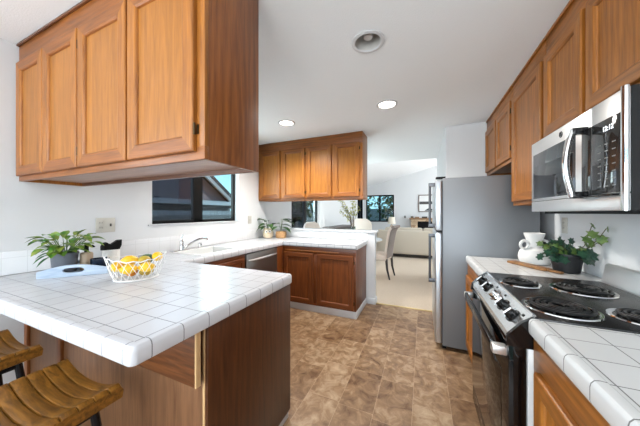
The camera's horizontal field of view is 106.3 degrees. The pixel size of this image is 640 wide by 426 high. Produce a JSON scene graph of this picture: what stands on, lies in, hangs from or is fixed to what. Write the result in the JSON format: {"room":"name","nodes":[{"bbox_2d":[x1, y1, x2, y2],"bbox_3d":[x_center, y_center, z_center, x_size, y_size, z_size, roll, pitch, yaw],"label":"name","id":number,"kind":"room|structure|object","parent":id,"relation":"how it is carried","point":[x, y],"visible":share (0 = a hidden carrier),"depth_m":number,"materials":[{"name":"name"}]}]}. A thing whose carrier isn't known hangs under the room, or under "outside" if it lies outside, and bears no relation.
{"room":"kitchen","nodes":[
{"label":"kitchen","id":0,"kind":"room"},
{"bbox_2d":[0,38,318,384],"bbox_3d":[-0.836,0.010,4.341,0.120,2.600,13.920,0,0,23],"label":"wall","id":1,"kind":"structure","parent":0,"point":[27,209],"depth_m":1.79,"materials":[{"name":"white paint"}]},
{"bbox_2d":[95,218,114,232],"bbox_3d":[-1.772,0.100,1.986,0.016,0.120,0.132,0,0,23],"label":"wall outlet","id":2,"kind":"object","parent":1,"relation":"attached to","point":[102,225],"visible":1,"depth_m":1.98,"materials":[{"name":"grey plastic"}]},
{"bbox_2d":[0,227,269,275],"bbox_3d":[-1.447,0.319,2.749,0.012,0.148,3.030,0,0,23],"label":"backsplash","id":3,"kind":"structure","parent":1,"relation":"attached to","point":[12,262],"depth_m":2.21,"materials":[{"name":"tile"}]},
{"bbox_2d":[16,0,258,185],"bbox_3d":[-1.131,-0.646,1.369,1.652,0.883,0.346,0,0,23],"label":"upper cabinet","id":4,"kind":"object","parent":1,"relation":"attached to","point":[108,91],"visible":1,"depth_m":1.11,"materials":[{"name":"brown wood"}]},
{"bbox_2d":[152,174,234,223],"bbox_3d":[-1.478,-0.315,2.914,0.045,0.850,1.190,0,0,23],"label":"window","id":5,"kind":"structure","parent":1,"relation":"in","point":[197,182],"depth_m":2.70,"materials":[{"name":"black glass"}]},
{"bbox_2d":[148,221,240,225],"bbox_3d":[-1.420,0.117,2.889,0.079,0.015,1.270,0,0,23],"label":"trim","id":6,"kind":"structure","parent":1,"relation":"attached to","point":[215,221],"depth_m":2.71,"materials":[{"name":"grey"}]},
{"bbox_2d":[248,216,251,223],"bbox_3d":[-1.062,0.102,3.641,0.016,0.115,0.075,0,0,23],"label":"light switch","id":7,"kind":"object","parent":1,"relation":"attached to","point":[249,217],"visible":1,"depth_m":3.63,"materials":[{"name":"grey plastic"}]},
{"bbox_2d":[291,201,316,227],"bbox_3d":[-0.355,0.260,5.436,0.060,2.060,1.330,0,0,23],"label":"door","id":8,"kind":"structure","parent":1,"relation":"in","point":[304,202],"depth_m":5.22,"materials":[{"name":"black glass"}]},
{"bbox_2d":[259,131,366,201],"bbox_3d":[-0.154,-0.639,3.635,1.680,0.898,0.320,0,0,23],"label":"upper cabinet","id":9,"kind":"object","parent":1,"relation":"attached to","point":[330,167],"visible":1,"depth_m":3.45,"materials":[{"name":"brown wood"}]},
{"bbox_2d":[319,200,356,227],"bbox_3d":[0.742,0.205,7.762,0.071,2.110,3.750,0,0,23],"label":"vertical blind","id":10,"kind":"object","parent":1,"relation":"attached to","point":[329,215],"visible":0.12,"depth_m":7.04,"materials":[{"name":"grey fabric"}]},
{"bbox_2d":[357,200,362,218],"bbox_3d":[1.625,0.260,9.999,0.100,2.060,0.940,0,0,23],"label":"door","id":11,"kind":"structure","parent":1,"relation":"in","point":[359,202],"depth_m":10.03,"materials":[{"name":"black glass"}]},
{"bbox_2d":[0,0,569,144],"bbox_3d":[-0.609,-1.190,0.381,3.420,0.200,6.620,0,0,23],"label":"ceiling","id":12,"kind":"structure","parent":0,"point":[445,63],"depth_m":1.67,"materials":[{"name":"white paint"}]},
{"bbox_2d":[278,120,294,126],"bbox_3d":[-0.406,-1.149,2.906,0.208,0.133,0.208,0,0,23],"label":"recessed light","id":13,"kind":"object","parent":12,"relation":"in","point":[287,123],"visible":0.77,"depth_m":2.90,"materials":[{"name":"grey"}]},
{"bbox_2d":[352,30,384,53],"bbox_3d":[0.306,-1.149,1.529,0.208,0.133,0.208,0,0,23],"label":"recessed light","id":14,"kind":"object","parent":12,"relation":"in","point":[367,41],"visible":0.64,"depth_m":1.57,"materials":[{"name":"grey metal"}]},
{"bbox_2d":[376,100,397,108],"bbox_3d":[0.673,-1.149,2.411,0.208,0.133,0.208,0,0,23],"label":"recessed light","id":15,"kind":"object","parent":12,"relation":"in","point":[386,104],"visible":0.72,"depth_m":2.42,"materials":[{"name":"grey"}]},
{"bbox_2d":[304,233,375,302],"bbox_3d":[-0.015,0.797,3.839,1.785,1.025,0.105,0,0,23],"label":"wall","id":16,"kind":"structure","parent":0,"point":[371,246],"depth_m":3.46,"materials":[{"name":"grey paint"}]},
{"bbox_2d":[273,230,367,239],"bbox_3d":[-0.078,0.339,3.803,1.673,0.108,0.012,0,0,23],"label":"trim","id":17,"kind":"structure","parent":16,"relation":"attached to","point":[294,233],"depth_m":3.72,"materials":[{"name":"tile"}]},
{"bbox_2d":[272,227,378,232],"bbox_3d":[0.002,0.269,3.833,1.820,0.033,0.165,0,0,23],"label":"trim","id":18,"kind":"structure","parent":16,"relation":"attached to","point":[277,228],"depth_m":3.67,"materials":[{"name":"grey"}]},
{"bbox_2d":[368,296,376,304],"bbox_3d":[0.766,1.268,3.505,0.113,0.085,0.135,0,0,23],"label":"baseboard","id":19,"kind":"structure","parent":16,"relation":"attached to","point":[373,301],"depth_m":3.44,"materials":[{"name":"grey paint"}]},
{"bbox_2d":[283,303,479,425],"bbox_3d":[-0.609,1.360,0.381,3.660,0.100,6.820,0,0,23],"label":"floor","id":20,"kind":"structure","parent":0,"point":[384,366],"depth_m":1.97,"materials":[{"name":"tile"}]},
{"bbox_2d":[0,329,42,385],"bbox_3d":[-1.659,0.985,1.131,0.428,0.653,0.357,0,0,23],"label":"bar stool","id":21,"kind":"object","parent":20,"relation":"on","point":[13,353],"visible":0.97,"depth_m":1.18,"materials":[{"name":"brown wood"}]},
{"bbox_2d":[0,359,123,425],"bbox_3d":[-1.028,0.985,0.855,0.428,0.653,0.357,0,0,23],"label":"bar stool","id":22,"kind":"object","parent":20,"relation":"on","point":[58,394],"visible":1,"depth_m":0.89,"materials":[{"name":"brown wood"}]},
{"bbox_2d":[24,284,289,425],"bbox_3d":[-1.076,0.882,1.553,1.633,0.855,0.696,0,0,23],"label":"base cabinet","id":23,"kind":"object","parent":20,"relation":"on","point":[234,371],"visible":0.37,"depth_m":1.14,"materials":[{"name":"brown wood"}]},
{"bbox_2d":[204,254,244,268],"bbox_3d":[-1.255,0.882,2.417,0.622,0.855,0.783,0,0,23],"label":"base cabinet","id":24,"kind":"object","parent":20,"relation":"on","point":[236,261],"visible":0.09,"depth_m":2.48,"materials":[{"name":"brown wood"}]},
{"bbox_2d":[245,247,276,271],"bbox_3d":[-0.934,0.883,3.042,0.624,0.853,0.610,0,0,23],"label":"dishwasher","id":25,"kind":"object","parent":20,"relation":"on","point":[264,260],"visible":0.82,"depth_m":2.92,"materials":[{"name":"silver metal"}]},
{"bbox_2d":[277,245,365,318],"bbox_3d":[-0.236,0.882,3.467,1.664,0.855,0.717,0,0,23],"label":"base cabinet","id":26,"kind":"object","parent":20,"relation":"on","point":[329,281],"visible":0.73,"depth_m":3.12,"materials":[{"name":"brown wood"}]},
{"bbox_2d":[0,236,367,366],"bbox_3d":[-0.685,0.422,2.403,1.685,0.062,3.036,0,0,23],"label":"countertop","id":27,"kind":"structure","parent":26,"relation":"on","point":[128,324],"depth_m":1.10,"materials":[{"name":"tile"}]},
{"bbox_2d":[36,260,113,278],"bbox_3d":[-1.583,0.359,1.591,0.330,0.072,0.210,0,0,-26],"label":"tray","id":28,"kind":"object","parent":27,"relation":"on","point":[57,272],"visible":0.73,"depth_m":1.50,"materials":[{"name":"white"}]},
{"bbox_2d":[25,229,103,271],"bbox_3d":[-1.644,0.245,1.565,0.360,0.276,0.335,0,0,23],"label":"potted plant","id":29,"kind":"object","parent":28,"relation":"on","point":[58,257],"visible":0.99,"depth_m":1.53,"materials":[{"name":"green plant"}]},
{"bbox_2d":[79,245,94,269],"bbox_3d":[-1.591,0.300,1.638,0.078,0.166,0.068,0,0,23],"label":"canister","id":30,"kind":"object","parent":28,"relation":"on","point":[84,257],"visible":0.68,"depth_m":1.62,"materials":[{"name":"beige ceramic"}]},
{"bbox_2d":[90,257,109,266],"bbox_3d":[-1.497,0.345,1.632,0.100,0.076,0.100,0,0,23],"label":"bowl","id":31,"kind":"object","parent":28,"relation":"on","point":[100,261],"visible":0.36,"depth_m":1.60,"materials":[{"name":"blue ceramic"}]},
{"bbox_2d":[100,239,121,260],"bbox_3d":[-1.701,0.308,1.956,0.117,0.173,0.117,0,0,-5],"label":"jar","id":32,"kind":"object","parent":27,"relation":"on","point":[112,249],"visible":0.83,"depth_m":1.93,"materials":[{"name":"white ceramic"}]},
{"bbox_2d":[103,251,166,282],"bbox_3d":[-1.111,0.319,1.456,0.306,0.148,0.262,0,0,-38],"label":"fruit basket","id":33,"kind":"object","parent":27,"relation":"on","point":[125,277],"visible":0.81,"depth_m":1.40,"materials":[{"name":"white metal"}]},
{"bbox_2d":[110,262,122,271],"bbox_3d":[-1.184,0.313,1.397,0.058,0.058,0.092,0,0,-31],"label":"lemon","id":34,"kind":"object","parent":33,"relation":"in","point":[118,266],"visible":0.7,"depth_m":1.37,"materials":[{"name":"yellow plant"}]},
{"bbox_2d":[119,264,137,273],"bbox_3d":[-1.102,0.323,1.383,0.058,0.058,0.092,0,0,44],"label":"lemon","id":35,"kind":"object","parent":33,"relation":"in","point":[128,268],"visible":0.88,"depth_m":1.36,"materials":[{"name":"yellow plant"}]},
{"bbox_2d":[139,269,153,274],"bbox_3d":[-1.073,0.358,1.486,0.079,0.054,0.056,0,0,-44],"label":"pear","id":36,"kind":"object","parent":33,"relation":"in","point":[140,272],"visible":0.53,"depth_m":1.46,"materials":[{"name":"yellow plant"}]},
{"bbox_2d":[137,256,150,264],"bbox_3d":[-1.080,0.291,1.478,0.071,0.056,0.060,0,0,-43],"label":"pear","id":37,"kind":"object","parent":36,"relation":"on","point":[142,258],"visible":0.59,"depth_m":1.46,"materials":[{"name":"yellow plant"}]},
{"bbox_2d":[138,262,155,271],"bbox_3d":[-1.033,0.323,1.435,0.092,0.058,0.058,0,0,-29],"label":"lemon","id":38,"kind":"object","parent":33,"relation":"in","point":[145,266],"visible":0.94,"depth_m":1.42,"materials":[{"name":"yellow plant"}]},
{"bbox_2d":[152,252,162,260],"bbox_3d":[-1.033,0.275,1.524,0.058,0.058,0.092,0,0,-28],"label":"lemon","id":39,"kind":"object","parent":33,"relation":"in","point":[156,254],"visible":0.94,"depth_m":1.50,"materials":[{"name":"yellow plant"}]},
{"label":"orange","id":40,"kind":"object","parent":33,"relation":"in","visible":0},
{"bbox_2d":[120,255,137,264],"bbox_3d":[-1.137,0.283,1.438,0.092,0.058,0.058,0,0,-44],"label":"lemon","id":41,"kind":"object","parent":40,"relation":"on","point":[130,258],"visible":0.73,"depth_m":1.42,"materials":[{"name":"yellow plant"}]},
{"bbox_2d":[171,234,207,251],"bbox_3d":[-1.397,0.308,2.566,0.348,0.173,0.127,0,0,-43],"label":"faucet","id":42,"kind":"object","parent":27,"relation":"on","point":[181,242],"visible":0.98,"depth_m":2.52,"materials":[{"name":"silver metal"}]},
{"bbox_2d":[171,246,238,255],"bbox_3d":[-1.183,0.494,2.531,0.410,0.208,0.520,0,0,23],"label":"sink","id":43,"kind":"object","parent":27,"relation":"in","point":[211,249],"visible":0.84,"depth_m":2.65,"materials":[{"name":"white ceramic"}]},
{"bbox_2d":[179,247,233,254],"bbox_3d":[-1.183,0.496,2.531,0.354,0.204,0.464,0,0,23],"label":"basin","id":44,"kind":"object","parent":43,"relation":"in","point":[205,250],"depth_m":2.68,"materials":[{"name":"white ceramic"}]},
{"bbox_2d":[257,218,273,237],"bbox_3d":[-0.858,0.234,3.789,0.323,0.322,0.284,0,0,23],"label":"planter","id":45,"kind":"object","parent":27,"relation":"on","point":[267,233],"visible":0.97,"depth_m":3.74,"materials":[{"name":"beige ceramic"}]},
{"bbox_2d":[271,218,294,237],"bbox_3d":[-0.599,0.237,3.822,0.382,0.315,0.259,0,0,-10],"label":"potted plant","id":46,"kind":"object","parent":27,"relation":"on","point":[279,234],"visible":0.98,"depth_m":3.78,"materials":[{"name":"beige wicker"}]},
{"bbox_2d":[275,231,286,237],"bbox_3d":[-0.619,0.344,3.819,0.176,0.102,0.175,0,0,23],"label":"basket","id":47,"kind":"object","parent":46,"relation":"on","point":[279,234],"depth_m":3.75,"materials":[{"name":"beige wicker"}]},
{"bbox_2d":[466,265,477,361],"bbox_3d":[1.498,0.882,1.777,0.642,0.855,0.664,0,0,23],"label":"base cabinet","id":48,"kind":"object","parent":20,"relation":"on","point":[471,276],"visible":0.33,"depth_m":2.07,"materials":[{"name":"brown wood"}]},
{"bbox_2d":[466,256,601,281],"bbox_3d":[1.503,0.422,1.777,0.636,0.062,0.672,0,0,23],"label":"countertop","id":49,"kind":"structure","parent":48,"relation":"on","point":[480,265],"depth_m":1.68,"materials":[{"name":"tile"}]},
{"bbox_2d":[518,232,550,264],"bbox_3d":[1.676,0.275,1.876,0.202,0.239,0.202,0,0,-43],"label":"vase","id":50,"kind":"object","parent":49,"relation":"on","point":[527,254],"visible":0.81,"depth_m":1.84,"materials":[{"name":"white ceramic"}]},
{"bbox_2d":[507,260,563,273],"bbox_3d":[1.536,0.385,1.724,0.072,0.018,0.380,0,0,-4],"label":"cutting board","id":51,"kind":"object","parent":49,"relation":"on","point":[537,267],"visible":1,"depth_m":1.70,"materials":[{"name":"brown wood"}]},
{"bbox_2d":[536,223,608,273],"bbox_3d":[1.577,0.226,1.562,0.333,0.338,0.330,0,0,23],"label":"ivy","id":52,"kind":"object","parent":49,"relation":"on","point":[566,258],"visible":0.98,"depth_m":1.54,"materials":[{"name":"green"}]},
{"bbox_2d":[428,175,539,349],"bbox_3d":[1.612,0.479,2.545,0.855,1.662,0.801,0,0,23],"label":"refrigerator","id":53,"kind":"object","parent":20,"relation":"on","point":[476,216],"visible":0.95,"depth_m":2.24,"materials":[{"name":"grey metal"}]},
{"bbox_2d":[464,263,639,425],"bbox_3d":[1.164,0.797,1.144,0.733,1.026,0.752,0,0,23],"label":"range","id":54,"kind":"object","parent":20,"relation":"on","point":[502,306],"visible":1,"depth_m":1.07,"materials":[{"name":"black metal"}]},
{"bbox_2d":[502,280,537,286],"bbox_3d":[1.103,0.389,1.328,0.156,0.001,0.156,0,0,23],"label":"burner","id":55,"kind":"object","parent":54,"relation":"on","point":[510,283],"depth_m":1.29,"materials":[{"name":"black metal"}]},
{"bbox_2d":[526,299,597,318],"bbox_3d":[0.977,0.389,0.979,0.210,0.001,0.210,0,0,23],"label":"burner","id":56,"kind":"object","parent":54,"relation":"on","point":[536,309],"depth_m":0.94,"materials":[{"name":"black metal"}]},
{"bbox_2d":[489,272,639,333],"bbox_3d":[1.200,0.402,1.128,0.545,0.026,0.752,0,0,23],"label":"cooktop","id":57,"kind":"object","parent":54,"relation":"in","point":[518,289],"depth_m":1.08,"materials":[{"name":"grey metal"}]},
{"bbox_2d":[553,284,613,296],"bbox_3d":[1.318,0.389,1.208,0.210,0.001,0.210,0,0,23],"label":"burner","id":58,"kind":"object","parent":54,"relation":"on","point":[565,289],"depth_m":1.17,"materials":[{"name":"black metal"}]},
{"bbox_2d":[612,311,639,322],"bbox_3d":[1.188,0.389,0.878,0.156,0.001,0.156,0,0,23],"label":"burner","id":59,"kind":"object","parent":54,"relation":"on","point":[621,317],"depth_m":0.88,"materials":[{"name":"black metal"}]},
{"bbox_2d":[534,339,610,425],"bbox_3d":[0.765,0.882,0.068,0.642,0.855,1.528,0,0,23],"label":"base cabinet","id":60,"kind":"object","parent":20,"relation":"on","point":[557,401],"visible":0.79,"depth_m":0.72,"materials":[{"name":"brown wood"}]},
{"bbox_2d":[529,319,639,425],"bbox_3d":[0.765,0.422,0.058,0.636,0.062,1.550,0,0,23],"label":"countertop","id":61,"kind":"structure","parent":60,"relation":"on","point":[604,365],"depth_m":0.64,"materials":[{"name":"tile"}]},
{"bbox_2d":[363,166,436,236],"bbox_3d":[4.937,-0.840,9.373,6.520,4.300,0.120,0,0,23],"label":"wall","id":62,"kind":"structure","parent":0,"point":[406,189],"depth_m":9.91,"materials":[{"name":"white paint"}]},
{"bbox_2d":[366,195,393,221],"bbox_3d":[2.583,-0.195,10.361,1.184,1.150,0.040,0,0,23],"label":"window","id":63,"kind":"structure","parent":62,"relation":"in","point":[367,195],"depth_m":10.35,"materials":[{"name":"black"}]},
{"bbox_2d":[418,195,431,211],"bbox_3d":[4.328,-0.385,9.552,0.760,0.690,0.029,0,0,23],"label":"framed picture","id":64,"kind":"object","parent":62,"relation":"attached to","point":[423,200],"visible":0.56,"depth_m":9.61,"materials":[{"name":"brown"}]},
{"bbox_2d":[367,158,436,186],"bbox_3d":[3.896,-1.981,7.099,6.640,1.853,5.120,0,0,23],"label":"ceiling","id":65,"kind":"structure","parent":0,"point":[377,173],"depth_m":8.40,"materials":[{"name":"white paint"}]},
{"bbox_2d":[376,302,431,311],"bbox_3d":[1.167,1.304,3.327,0.760,0.011,0.035,0,0,23],"label":"trim","id":66,"kind":"structure","parent":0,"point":[377,302],"depth_m":3.31,"materials":[{"name":"gold metal"}]},
{"bbox_2d":[376,243,431,309],"bbox_3d":[3.505,1.358,6.189,6.640,0.104,7.100,0,0,23],"label":"floor","id":67,"kind":"structure","parent":0,"point":[410,286],"depth_m":4.51,"materials":[{"name":"beige carpet"}]},
{"bbox_2d":[303,222,319,227],"bbox_3d":[-0.018,0.753,5.156,0.544,1.114,0.477,0,0,43],"label":"dining chair","id":68,"kind":"object","parent":67,"relation":"on","point":[307,224],"visible":0.02,"depth_m":5.27,"materials":[{"name":"beige fabric"}]},
{"bbox_2d":[322,225,350,228],"bbox_3d":[0.550,0.836,6.739,0.375,0.941,1.620,0,0,23],"label":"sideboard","id":69,"kind":"object","parent":67,"relation":"on","point":[336,226],"visible":0.24,"depth_m":6.49,"materials":[{"name":"grey wood"}]},
{"bbox_2d":[352,219,371,229],"bbox_3d":[1.096,0.723,6.002,0.477,1.174,0.544,0,0,23],"label":"dining chair","id":70,"kind":"object","parent":67,"relation":"on","point":[360,224],"visible":0.14,"depth_m":5.76,"materials":[{"name":"beige fabric"}]},
{"bbox_2d":[376,225,399,279],"bbox_3d":[1.294,0.778,4.953,0.602,1.063,0.490,0,0,31],"label":"dining chair","id":71,"kind":"object","parent":67,"relation":"on","point":[388,254],"visible":0.8,"depth_m":4.75,"materials":[{"name":"beige fabric"}]},
{"bbox_2d":[377,227,431,256],"bbox_3d":[3.120,0.873,7.269,2.600,0.866,0.980,0,0,23],"label":"sofa","id":72,"kind":"object","parent":67,"relation":"on","point":[408,241],"visible":0.45,"depth_m":6.98,"materials":[{"name":"beige fabric"}]},
{"bbox_2d":[385,227,422,230],"bbox_3d":[2.531,0.645,7.293,1.080,0.410,0.200,0,0,23],"label":"cushion","id":73,"kind":"object","parent":72,"relation":"on","point":[387,228],"depth_m":7.18,"materials":[{"name":"beige fabric"}]},
{"bbox_2d":[409,218,432,228],"bbox_3d":[4.537,0.753,9.304,2.000,1.106,0.318,0,0,23],"label":"fireplace","id":74,"kind":"object","parent":67,"relation":"on","point":[422,223],"visible":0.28,"depth_m":9.53,"materials":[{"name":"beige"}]},
{"bbox_3d":[0.725,0.931,5.239,1.240,0.750,1.240,0,0,23],"label":"dining table","id":75,"kind":"object","parent":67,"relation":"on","visible":0},
{"bbox_2d":[339,200,359,228],"bbox_3d":[0.652,0.072,5.230,0.483,0.968,0.385,0,0,23],"label":"vase","id":76,"kind":"object","parent":75,"relation":"on","point":[352,221],"visible":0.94,"depth_m":5.22,"materials":[{"name":"clear glass"}]},
{"bbox_3d":[2.807,1.028,9.405,0.500,0.556,0.497,0,0,23],"label":"end table","id":77,"kind":"object","parent":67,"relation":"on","visible":0},
{"bbox_2d":[388,217,395,226],"bbox_3d":[2.807,0.455,9.405,0.300,0.590,0.298,0,0,23],"label":"table lamp","id":78,"kind":"object","parent":77,"relation":"on","point":[391,220],"visible":0.72,"depth_m":9.30,"materials":[{"name":"white fabric"}]},
{"bbox_2d":[367,127,444,163],"bbox_3d":[0.771,-1.190,4.522,2.930,0.120,2.080,0,0,23],"label":"ceiling","id":79,"kind":"structure","parent":0,"point":[419,144],"depth_m":4.08,"materials":[{"name":"white paint"}]},
{"bbox_2d":[437,130,444,180],"bbox_3d":[2.086,0.010,4.024,0.120,2.600,1.960,0,0,23],"label":"wall","id":80,"kind":"structure","parent":0,"point":[441,155],"depth_m":3.81,"materials":[{"name":"white paint"}]},
{"bbox_2d":[445,122,486,177],"bbox_3d":[1.956,0.010,2.947,0.730,2.600,0.120,0,0,23],"label":"wall","id":81,"kind":"structure","parent":0,"point":[464,144],"depth_m":2.95,"materials":[{"name":"white paint"}]},
{"bbox_2d":[550,253,582,273],"bbox_3d":[1.655,0.332,1.613,0.174,0.125,0.174,0,0,23],"label":"pot","id":82,"kind":"object","parent":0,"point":[575,266],"depth_m":1.55,"materials":[{"name":"black ceramic"}]},
{"bbox_2d":[540,212,639,277],"bbox_3d":[1.021,0.010,-0.308,0.120,2.600,6.840,0,0,23],"label":"wall","id":83,"kind":"structure","parent":0,"point":[622,248],"depth_m":1.44,"materials":[{"name":"white paint"}]},
{"bbox_2d":[485,85,512,175],"bbox_3d":[1.937,-0.765,2.390,0.316,0.646,0.909,0,0,23],"label":"upper cabinet","id":84,"kind":"object","parent":83,"relation":"attached to","point":[498,133],"visible":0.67,"depth_m":2.38,"materials":[{"name":"brown wood"}]},
{"bbox_2d":[511,38,545,205],"bbox_3d":[1.641,-0.575,1.701,0.316,1.026,0.585,0,0,23],"label":"upper cabinet","id":85,"kind":"object","parent":83,"relation":"attached to","point":[527,102],"visible":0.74,"depth_m":1.75,"materials":[{"name":"brown wood"}]},
{"bbox_2d":[562,217,567,233],"bbox_3d":[1.871,0.095,1.838,0.010,0.120,0.075,0,0,23],"label":"wall outlet","id":86,"kind":"object","parent":83,"relation":"attached to","point":[564,220],"visible":1,"depth_m":1.82,"materials":[{"name":"grey plastic"}]},
{"bbox_2d":[544,0,639,136],"bbox_3d":[1.365,-0.760,1.057,0.316,0.656,0.809,0,0,23],"label":"upper cabinet","id":87,"kind":"object","parent":83,"relation":"attached to","point":[593,46],"visible":0.87,"depth_m":1.07,"materials":[{"name":"brown wood"}]},
{"bbox_2d":[532,84,639,213],"bbox_3d":[1.307,-0.210,1.090,0.450,0.429,0.776,0,0,23],"label":"microwave","id":88,"kind":"object","parent":87,"relation":"attached to","point":[590,164],"visible":1,"depth_m":0.95,"materials":[{"name":"silver metal"}]},
{"label":"outside","id":89,"kind":"structure","parent":0,"visible":0},
{"bbox_3d":[7.888,1.635,18.379,80.000,0.150,80.000,0,0,23],"label":"ground","id":90,"kind":"structure","parent":89,"visible":0},
{"bbox_2d":[203,176,230,210],"bbox_3d":[-8.192,-1.147,8.957,6.280,5.415,10.000,0,0,23],"label":"house","id":91,"kind":"structure","parent":90,"relation":"on","point":[216,197],"depth_m":11.01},
{"bbox_2d":[203,211,230,218],"bbox_3d":[-4.113,0.741,6.580,0.090,1.639,10.850,0,0,23],"label":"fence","id":92,"kind":"object","parent":90,"relation":"on","point":[206,214],"visible":0.05,"depth_m":8.04,"materials":[{"name":"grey wood"}]},
{"bbox_2d":[307,201,313,217],"bbox_3d":[-1.091,0.014,9.842,2.044,3.100,2.067,0,0,35],"label":"tree","id":93,"kind":"object","parent":90,"relation":"on","point":[311,208],"visible":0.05,"depth_m":9.72,"materials":[{"name":"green plant"}]},
{"bbox_2d":[307,210,313,221],"bbox_3d":[-1.079,0.685,14.943,0.030,1.750,6.812,0,0,23],"label":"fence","id":94,"kind":"object","parent":90,"relation":"on","point":[309,219],"visible":0.02,"depth_m":16.02,"materials":[{"name":"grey wood"}]},
{"bbox_2d":[313,209,392,220],"bbox_3d":[5.765,0.635,16.042,13.942,1.850,0.030,0,0,23],"label":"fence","id":95,"kind":"object","parent":90,"relation":"on","point":[373,212],"visible":0.02,"depth_m":16.83,"materials":[{"name":"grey wood"}]},
{"bbox_2d":[367,197,377,220],"bbox_3d":[2.075,-0.174,14.578,2.691,3.476,2.698,0,0,-14],"label":"tree","id":96,"kind":"object","parent":90,"relation":"on","point":[368,200],"visible":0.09,"depth_m":14.23,"materials":[{"name":"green plant"}]},
{"bbox_2d":[374,196,392,220],"bbox_3d":[4.346,0.045,13.373,2.647,3.038,2.605,0,0,23],"label":"tree","id":97,"kind":"object","parent":90,"relation":"on","point":[388,201],"visible":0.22,"depth_m":13.39,"materials":[{"name":"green plant"}]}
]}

